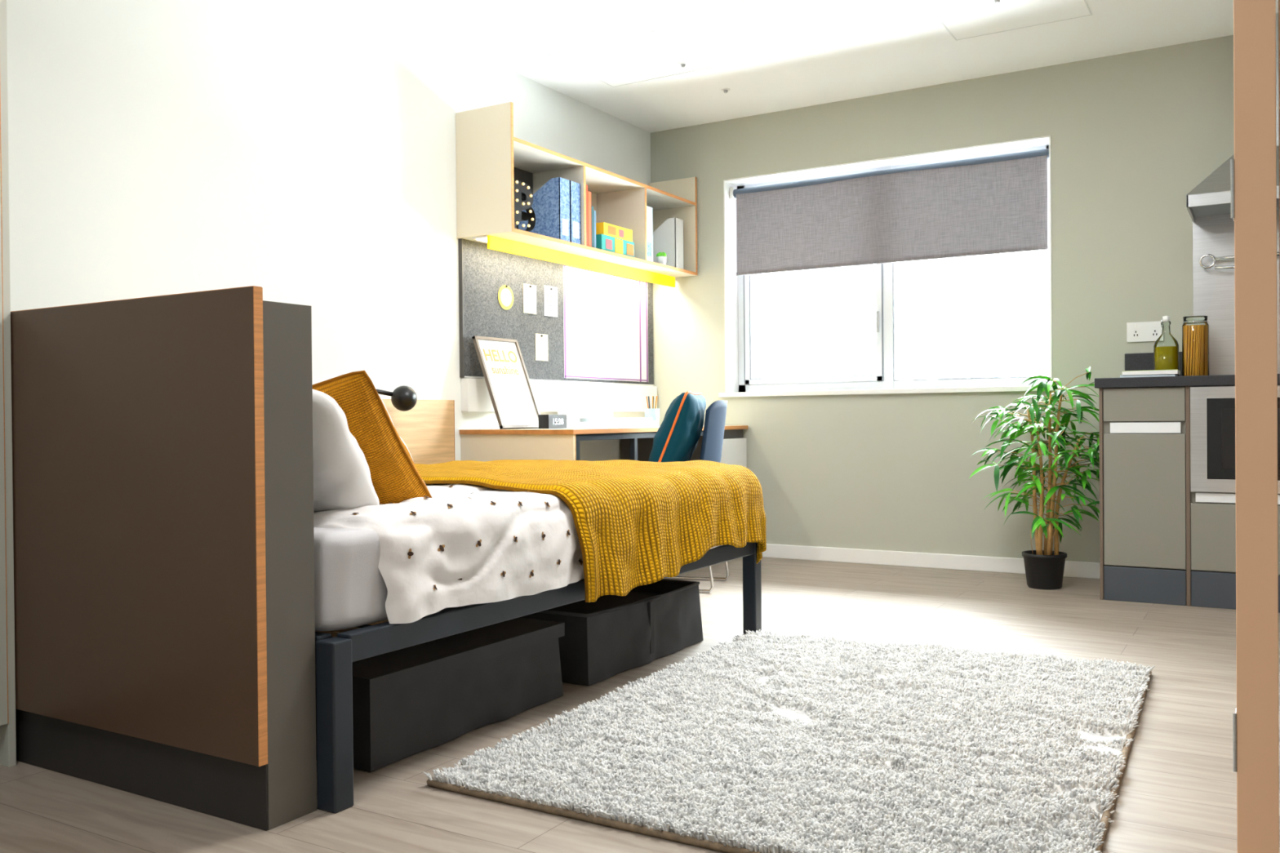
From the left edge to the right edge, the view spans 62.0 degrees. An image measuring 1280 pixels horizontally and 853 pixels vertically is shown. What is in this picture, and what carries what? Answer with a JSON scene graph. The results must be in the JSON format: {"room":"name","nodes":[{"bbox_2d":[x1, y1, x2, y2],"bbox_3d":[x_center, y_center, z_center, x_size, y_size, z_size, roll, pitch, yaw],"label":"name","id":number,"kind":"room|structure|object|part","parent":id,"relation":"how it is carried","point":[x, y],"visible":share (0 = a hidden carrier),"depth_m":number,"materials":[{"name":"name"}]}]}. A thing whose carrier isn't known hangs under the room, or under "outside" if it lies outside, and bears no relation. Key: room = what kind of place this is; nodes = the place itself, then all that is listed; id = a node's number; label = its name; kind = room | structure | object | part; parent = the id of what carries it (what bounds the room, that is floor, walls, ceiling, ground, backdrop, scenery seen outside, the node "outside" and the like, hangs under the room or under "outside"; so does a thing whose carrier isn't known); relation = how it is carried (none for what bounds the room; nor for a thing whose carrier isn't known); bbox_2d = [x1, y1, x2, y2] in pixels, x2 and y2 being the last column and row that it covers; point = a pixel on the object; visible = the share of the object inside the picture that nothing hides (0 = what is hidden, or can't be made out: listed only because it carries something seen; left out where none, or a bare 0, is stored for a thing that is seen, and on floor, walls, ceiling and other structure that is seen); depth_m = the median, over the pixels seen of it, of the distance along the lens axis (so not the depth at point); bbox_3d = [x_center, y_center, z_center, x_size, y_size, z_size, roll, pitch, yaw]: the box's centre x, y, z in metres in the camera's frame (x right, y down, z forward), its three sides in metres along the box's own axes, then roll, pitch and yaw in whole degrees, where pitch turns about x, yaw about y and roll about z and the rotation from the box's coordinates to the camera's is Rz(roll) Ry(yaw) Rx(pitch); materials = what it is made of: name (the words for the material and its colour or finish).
{"room":"studio apartment","nodes":[
{"label":"studio apartment","id":0,"kind":"room"},
{"bbox_2d":[6,0,650,461],"bbox_3d":[-1.793,-0.492,3.717,0.200,2.600,7.550,0,0,31],"label":"wall","id":1,"kind":"structure","parent":0,"point":[303,152],"depth_m":4.15,"materials":[{"name":"white paint"}]},
{"bbox_2d":[376,385,417,411],"bbox_3d":[-1.087,-0.119,4.485,0.304,0.110,0.108,-1,0,-32],"label":"reading lamp","id":2,"kind":"object","parent":1,"relation":"attached to","point":[403,398],"visible":0.77,"depth_m":4.50,"materials":[{"name":"black metal"}]},
{"bbox_2d":[382,399,454,464],"bbox_3d":[-1.453,0.145,4.056,0.030,0.515,2.228,0,0,31],"label":"wall panel","id":3,"kind":"object","parent":1,"relation":"attached to","point":[427,429],"visible":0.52,"depth_m":4.85,"materials":[{"name":"brown wood"}]},
{"bbox_2d":[458,238,654,386],"bbox_3d":[-0.387,-0.574,5.851,0.022,0.660,1.813,0,0,31],"label":"pinboard","id":4,"kind":"object","parent":1,"relation":"attached to","point":[482,271],"visible":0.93,"depth_m":5.41,"materials":[{"name":"grey fabric"}]},
{"bbox_2d":[497,283,557,360],"bbox_3d":[-0.570,-0.546,5.515,0.012,0.400,0.507,0,0,31],"label":"notes","id":5,"kind":"object","parent":4,"relation":"attached to","point":[505,295],"visible":1,"depth_m":5.57,"materials":[{"name":"white paper"}]},
{"bbox_2d":[563,265,648,382],"bbox_3d":[-0.183,-0.574,6.173,0.003,0.610,0.900,0,0,31],"label":"whiteboard","id":6,"kind":"object","parent":4,"relation":"attached to","point":[606,319],"visible":1,"depth_m":6.14,"materials":[{"name":"white"}]},
{"bbox_2d":[461,377,657,412],"bbox_3d":[-0.371,-0.160,5.848,0.049,0.160,1.800,0,0,31],"label":"wall panel","id":7,"kind":"object","parent":1,"relation":"attached to","point":[475,396],"visible":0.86,"depth_m":5.79,"materials":[{"name":"white paint"}]},
{"bbox_2d":[455,102,697,277],"bbox_3d":[-0.264,-1.203,5.762,0.330,0.595,1.825,0,0,31],"label":"wall shelf unit","id":8,"kind":"object","parent":1,"relation":"attached to","point":[489,157],"visible":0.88,"depth_m":5.36,"materials":[{"name":"beige laminate"}]},
{"bbox_2d":[514,179,535,231],"bbox_3d":[-0.555,-1.034,5.030,0.055,0.229,0.164,0,0,31],"label":"light","id":9,"kind":"object","parent":8,"relation":"on","point":[523,195],"visible":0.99,"depth_m":5.02,"materials":[{"name":"black plastic"}]},
{"bbox_2d":[517,177,570,241],"bbox_3d":[-0.483,-1.074,5.356,0.261,0.310,0.090,0,0,31],"label":"magazine file","id":10,"kind":"object","parent":8,"relation":"on","point":[550,206],"visible":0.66,"depth_m":5.29,"materials":[{"name":"blue cardboard"}]},
{"bbox_2d":[472,235,675,287],"bbox_3d":[-0.288,-0.873,5.777,0.102,0.062,1.790,0,0,31],"label":"light","id":11,"kind":"object","parent":8,"relation":"attached to","point":[500,244],"visible":1,"depth_m":5.57,"materials":[{"name":"yellow plastic"}]},
{"bbox_2d":[569,180,581,244],"bbox_3d":[-0.434,-1.075,5.437,0.261,0.310,0.090,0,0,31],"label":"magazine file","id":12,"kind":"object","parent":8,"relation":"on","point":[575,188],"visible":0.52,"depth_m":5.37,"materials":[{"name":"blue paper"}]},
{"bbox_2d":[586,184,595,248],"bbox_3d":[-0.335,-1.082,5.547,0.180,0.320,0.110,0,0,31],"label":"books","id":13,"kind":"object","parent":8,"relation":"on","point":[590,213],"visible":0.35,"depth_m":5.50,"materials":[{"name":"orange paper"}]},
{"bbox_2d":[595,222,634,257],"bbox_3d":[-0.195,-1.000,5.773,0.187,0.152,0.330,0,0,31],"label":"storage boxes","id":14,"kind":"object","parent":8,"relation":"on","point":[610,237],"visible":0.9,"depth_m":5.69,"materials":[{"name":"teal"}]},
{"bbox_2d":[646,205,653,262],"bbox_3d":[-0.060,-1.083,6.064,0.261,0.310,0.090,0,0,31],"label":"magazine file","id":15,"kind":"object","parent":8,"relation":"on","point":[649,210],"visible":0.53,"depth_m":6.01,"materials":[{"name":"white cardboard"}]},
{"bbox_2d":[656,252,666,264],"bbox_3d":[0.126,-0.969,6.158,0.061,0.078,0.060,0,0,31],"label":"potted succulent","id":16,"kind":"object","parent":8,"relation":"on","point":[661,257],"visible":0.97,"depth_m":6.14,"materials":[{"name":"green plant"}]},
{"bbox_2d":[653,217,684,269],"bbox_3d":[0.124,-1.081,6.391,0.261,0.300,0.100,0,0,31],"label":"magazine file","id":17,"kind":"object","parent":8,"relation":"on","point":[668,238],"visible":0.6,"depth_m":6.32,"materials":[{"name":"white paper"}]},
{"bbox_2d":[0,556,1279,852],"bbox_3d":[0.426,0.849,2.407,5.345,0.100,7.550,0,0,31],"label":"floor","id":18,"kind":"structure","parent":0,"point":[1177,793],"depth_m":2.68,"materials":[{"name":"brown wood"}]},
{"bbox_2d":[0,0,16,767],"bbox_3d":[-2.070,-0.404,2.322,0.750,2.450,0.970,0,0,31],"label":"door frame","id":19,"kind":"structure","parent":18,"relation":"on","point":[7,673],"depth_m":2.54,"materials":[{"name":"grey laminate"}]},
{"bbox_2d":[10,285,316,831],"bbox_3d":[-1.411,0.268,2.591,1.604,1.090,0.147,0,0,31],"label":"partition","id":20,"kind":"object","parent":18,"relation":"on","point":[162,460],"depth_m":2.26,"materials":[{"name":"grey laminate"}]},
{"bbox_2d":[315,617,564,771],"bbox_3d":[-0.698,0.690,2.977,0.648,0.225,0.791,0,0,31],"label":"storage box","id":21,"kind":"object","parent":18,"relation":"on","point":[411,700],"visible":0.48,"depth_m":2.75,"materials":[{"name":"black fabric"}]},
{"bbox_2d":[315,542,761,813],"bbox_3d":[-0.692,0.618,3.505,1.410,0.365,2.147,0,0,31],"label":"frame","id":22,"kind":"object","parent":18,"relation":"on","point":[335,656],"visible":0.34,"depth_m":2.34,"materials":[{"name":"black metal"}]},
{"bbox_2d":[313,527,387,631],"bbox_3d":[-0.707,0.328,3.493,1.375,0.216,2.082,0,0,31],"label":"mattress","id":23,"kind":"object","parent":22,"relation":"on","point":[350,588],"visible":0.04,"depth_m":2.30,"materials":[{"name":"grey fabric"}]},
{"bbox_2d":[313,483,719,623],"bbox_3d":[-0.634,0.304,3.512,1.375,0.274,1.971,0,0,31],"label":"duvet","id":24,"kind":"object","parent":23,"relation":"on","point":[464,544],"visible":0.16,"depth_m":2.60,"materials":[{"name":"white fabric"}]},
{"bbox_2d":[312,389,379,512],"bbox_3d":[-0.974,0.075,2.667,0.741,0.344,0.286,0,0,31],"label":"pillow","id":25,"kind":"object","parent":24,"relation":"on","point":[342,479],"visible":0.16,"depth_m":2.47,"materials":[{"name":"white fabric"}]},
{"bbox_2d":[312,370,432,504],"bbox_3d":[-0.805,0.104,2.726,0.529,0.478,0.303,0,0,18],"label":"cushion","id":26,"kind":"object","parent":24,"relation":"on","point":[395,477],"visible":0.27,"depth_m":2.61,"materials":[{"name":"yellow fabric"}]},
{"bbox_2d":[377,393,423,480],"bbox_3d":[-0.889,0.091,2.946,0.587,0.402,0.265,0,0,21],"label":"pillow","id":27,"kind":"object","parent":24,"relation":"on","point":[378,393],"visible":0.02,"depth_m":2.83,"materials":[{"name":"white fabric"}]},
{"bbox_2d":[414,459,766,602],"bbox_3d":[-0.401,0.339,3.846,1.393,0.410,1.343,0,0,31],"label":"knitted throw blanket","id":28,"kind":"object","parent":24,"relation":"on","point":[637,523],"visible":0.87,"depth_m":3.36,"materials":[{"name":"yellow fabric"}]},
{"bbox_2d":[459,425,747,467],"bbox_3d":[-0.107,0.392,5.694,0.657,0.775,1.825,0,0,31],"label":"desk","id":29,"kind":"object","parent":18,"relation":"on","point":[637,443],"visible":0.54,"depth_m":5.00,"materials":[{"name":"beige laminate"}]},
{"bbox_2d":[471,335,540,429],"bbox_3d":[-0.637,-0.212,5.179,0.182,0.446,0.330,0,0,31],"label":"framed print","id":30,"kind":"object","parent":29,"relation":"on","point":[507,380],"visible":1,"depth_m":5.17,"materials":[{"name":"grey paper"}]},
{"bbox_2d":[538,414,566,428],"bbox_3d":[-0.423,-0.024,5.176,0.061,0.068,0.150,0,0,31],"label":"digital clock","id":31,"kind":"object","parent":29,"relation":"on","point":[545,421],"visible":1,"depth_m":5.13,"materials":[{"name":"black plastic"}]},
{"bbox_2d":[557,402,657,427],"bbox_3d":[-0.168,-0.061,5.681,0.420,0.130,0.380,0,0,31],"label":"paper stack","id":32,"kind":"object","parent":29,"relation":"on","point":[590,415],"visible":0.94,"depth_m":5.58,"materials":[{"name":"white paper"}]},
{"bbox_2d":[644,395,659,426],"bbox_3d":[0.068,-0.085,5.959,0.084,0.170,0.084,0,0,31],"label":"pot","id":33,"kind":"object","parent":29,"relation":"on","point":[652,413],"visible":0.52,"depth_m":5.93,"materials":[{"name":"white ceramic"}]},
{"bbox_2d":[519,578,703,685],"bbox_3d":[-0.234,0.683,3.752,0.654,0.219,0.771,0,0,31],"label":"storage box","id":34,"kind":"object","parent":18,"relation":"on","point":[609,636],"visible":0.57,"depth_m":3.51,"materials":[{"name":"black fabric"}]},
{"bbox_2d":[664,400,729,593],"bbox_3d":[0.184,0.327,5.223,0.489,0.905,0.422,0,0,16],"label":"desk chair","id":35,"kind":"object","parent":18,"relation":"on","point":[715,415],"depth_m":5.06,"materials":[{"name":"fabric"}]},
{"bbox_2d":[422,629,1155,852],"bbox_3d":[0.575,0.788,2.865,1.425,0.067,1.927,0,0,31],"label":"shag rug","id":36,"kind":"object","parent":18,"relation":"on","point":[767,742],"visible":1,"depth_m":2.51,"materials":[{"name":"grey carpet"}]},
{"bbox_2d":[968,366,1099,590],"bbox_3d":[1.890,0.241,5.082,0.570,1.052,0.666,0,0,31],"label":"bamboo plant","id":37,"kind":"object","parent":18,"relation":"on","point":[1044,569],"visible":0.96,"depth_m":5.02,"materials":[{"name":"green plant"}]},
{"bbox_3d":[1.925,0.684,5.076,0.202,0.165,0.202,0,0,31],"label":"pot","id":38,"kind":"part","parent":37,"relation":"part of","materials":[{"name":"black plastic"}]},
{"bbox_2d":[1098,384,1279,613],"bbox_3d":[3.008,0.292,4.520,1.878,0.938,0.650,0,0,31],"label":"base cabinet","id":39,"kind":"object","parent":18,"relation":"on","point":[1162,541],"visible":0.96,"depth_m":4.60,"materials":[{"name":"greige laminate"},{"name":"dark grey laminate"},{"name":"white metal"}]},
{"bbox_2d":[1094,351,1279,388],"bbox_3d":[2.992,-0.268,4.513,1.894,0.182,0.673,0,0,31],"label":"countertop","id":40,"kind":"structure","parent":39,"relation":"on","point":[1142,361],"depth_m":4.62,"materials":[{"name":"black laminate"}]},
{"bbox_2d":[1120,369,1180,377],"bbox_3d":[2.267,-0.232,4.738,0.230,0.031,0.155,0,0,31],"label":"book","id":41,"kind":"object","parent":40,"relation":"on","point":[1150,373],"visible":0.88,"depth_m":4.67,"materials":[{"name":"white paper"}]},
{"bbox_2d":[1153,315,1178,376],"bbox_3d":[2.405,-0.364,4.873,0.104,0.286,0.104,0,0,31],"label":"oil bottle","id":42,"kind":"object","parent":40,"relation":"on","point":[1165,357],"visible":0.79,"depth_m":4.84,"materials":[{"name":"clear glass"}]},
{"bbox_2d":[1182,315,1208,376],"bbox_3d":[2.498,-0.358,4.794,0.108,0.276,0.108,0,0,31],"label":"pasta jar","id":43,"kind":"object","parent":40,"relation":"on","point":[1195,338],"visible":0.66,"depth_m":4.77,"materials":[{"name":"clear glass"}]},
{"bbox_2d":[1190,385,1279,493],"bbox_3d":[2.587,0.054,4.372,0.588,0.444,0.048,0,0,31],"label":"built-in microwave","id":44,"kind":"object","parent":39,"relation":"attached to","point":[1212,409],"visible":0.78,"depth_m":4.48,"materials":[{"name":"metal"}]},
{"bbox_2d":[648,391,706,462],"bbox_3d":[0.177,0.056,5.091,0.257,0.442,0.437,0,0,13],"label":"cushion","id":45,"kind":"object","parent":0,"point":[676,439],"visible":0.77,"depth_m":4.91,"materials":[{"name":"teal fabric"}]},
{"bbox_2d":[354,0,1278,133],"bbox_3d":[0.403,-1.851,2.387,5.345,0.100,7.550,0,0,31],"label":"ceiling","id":46,"kind":"structure","parent":0,"point":[775,55],"depth_m":5.04,"materials":[{"name":"white paint"}]},
{"bbox_2d":[547,31,713,87],"bbox_3d":[-0.040,-1.818,5.303,0.600,0.002,0.600,0,0,31],"label":"access hatch","id":47,"kind":"object","parent":46,"relation":"in","point":[651,31],"depth_m":5.25,"materials":[{"name":"white paint"}]},
{"bbox_2d":[678,62,688,66],"bbox_3d":[0.216,-1.813,5.348,0.047,0.016,0.047,0,0,31],"label":"sprinkler head","id":48,"kind":"object","parent":46,"relation":"attached to","point":[681,64],"visible":1,"depth_m":5.34},
{"bbox_2d":[721,88,729,93],"bbox_3d":[0.464,-1.818,5.777,0.047,0.016,0.047,0,0,31],"label":"sprinkler head","id":49,"kind":"object","parent":46,"relation":"attached to","point":[725,90],"visible":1,"depth_m":5.77},
{"bbox_2d":[991,0,1002,3],"bbox_3d":[1.526,-1.819,4.553,0.047,0.016,0.047,0,0,31],"label":"sprinkler head","id":50,"kind":"object","parent":46,"relation":"attached to","point":[995,1],"visible":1,"depth_m":4.55},
{"bbox_2d":[921,0,1092,40],"bbox_3d":[1.600,-1.827,4.637,0.600,0.002,0.600,0,0,31],"label":"access hatch","id":51,"kind":"object","parent":46,"relation":"in","point":[1085,1],"depth_m":4.83,"materials":[{"name":"white paint"}]},
{"bbox_2d":[650,35,1234,562],"bbox_3d":[2.275,-0.540,5.508,4.945,2.600,0.300,0,0,31],"label":"wall","id":52,"kind":"structure","parent":0,"point":[1132,134],"depth_m":5.65,"materials":[{"name":"grey paint"}]},
{"bbox_2d":[719,135,1053,397],"bbox_3d":[1.350,-0.831,5.999,1.905,1.300,0.260,0,0,31],"label":"window","id":53,"kind":"structure","parent":52,"relation":"in","point":[740,380],"depth_m":6.07,"materials":[{"name":"white plastic"}]},
{"bbox_2d":[729,148,1048,275],"bbox_3d":[1.347,-1.179,5.985,1.833,0.533,0.060,0,0,31],"label":"roller blind","id":54,"kind":"object","parent":53,"relation":"attached to","point":[996,204],"visible":0.92,"depth_m":5.91,"materials":[{"name":"grey fabric"}]},
{"bbox_2d":[762,543,1099,578],"bbox_3d":[1.537,0.725,5.780,1.900,0.080,0.016,0,0,31],"label":"baseboard","id":55,"kind":"structure","parent":52,"relation":"attached to","point":[927,560],"depth_m":5.79,"materials":[{"name":"white paint"}]},
{"bbox_2d":[1126,320,1163,342],"bbox_3d":[2.468,-0.463,5.210,0.162,0.096,0.012,0,0,31],"label":"wall socket","id":56,"kind":"object","parent":52,"relation":"attached to","point":[1143,331],"visible":0.98,"depth_m":5.21,"materials":[{"name":"white plastic"}]},
{"bbox_2d":[1186,13,1279,221],"bbox_3d":[2.790,-1.408,4.763,0.600,0.859,0.410,0,0,31],"label":"hood","id":57,"kind":"object","parent":52,"relation":"attached to","point":[1211,197],"visible":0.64,"depth_m":4.74,"materials":[{"name":"metal"}]},
{"bbox_2d":[1192,208,1279,375],"bbox_3d":[2.907,-0.643,4.948,0.604,0.837,0.007,0,0,31],"label":"backsplash","id":58,"kind":"structure","parent":52,"relation":"attached to","point":[1214,296],"depth_m":5.05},
{"bbox_2d":[1199,252,1279,269],"bbox_3d":[2.870,-0.773,4.918,0.516,0.079,0.078,0,0,31],"label":"utensil rail","id":59,"kind":"object","parent":58,"relation":"attached to","point":[1217,259],"visible":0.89,"depth_m":5.00,"materials":[{"name":"silver metal"}]},
{"bbox_3d":[1.765,-0.506,1.449,1.655,2.600,0.110,0,0,31],"label":"wall partition","id":60,"kind":"structure","parent":0,"visible":0},
{"bbox_2d":[1230,0,1279,852],"bbox_3d":[1.469,-0.265,1.628,0.988,2.120,0.133,0,0,31],"label":"door","id":61,"kind":"structure","parent":60,"relation":"in","point":[1253,168],"depth_m":1.81,"materials":[{"name":"brown wood"}]},
{"label":"outside","id":62,"kind":"structure","parent":0,"visible":0},
{"bbox_2d":[753,249,1047,379],"bbox_3d":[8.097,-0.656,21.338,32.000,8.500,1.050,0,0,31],"label":"window glass","id":63,"kind":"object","parent":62,"point":[983,316],"visible":0.07,"depth_m":22.16,"materials":[{"name":"white"}]}
]}

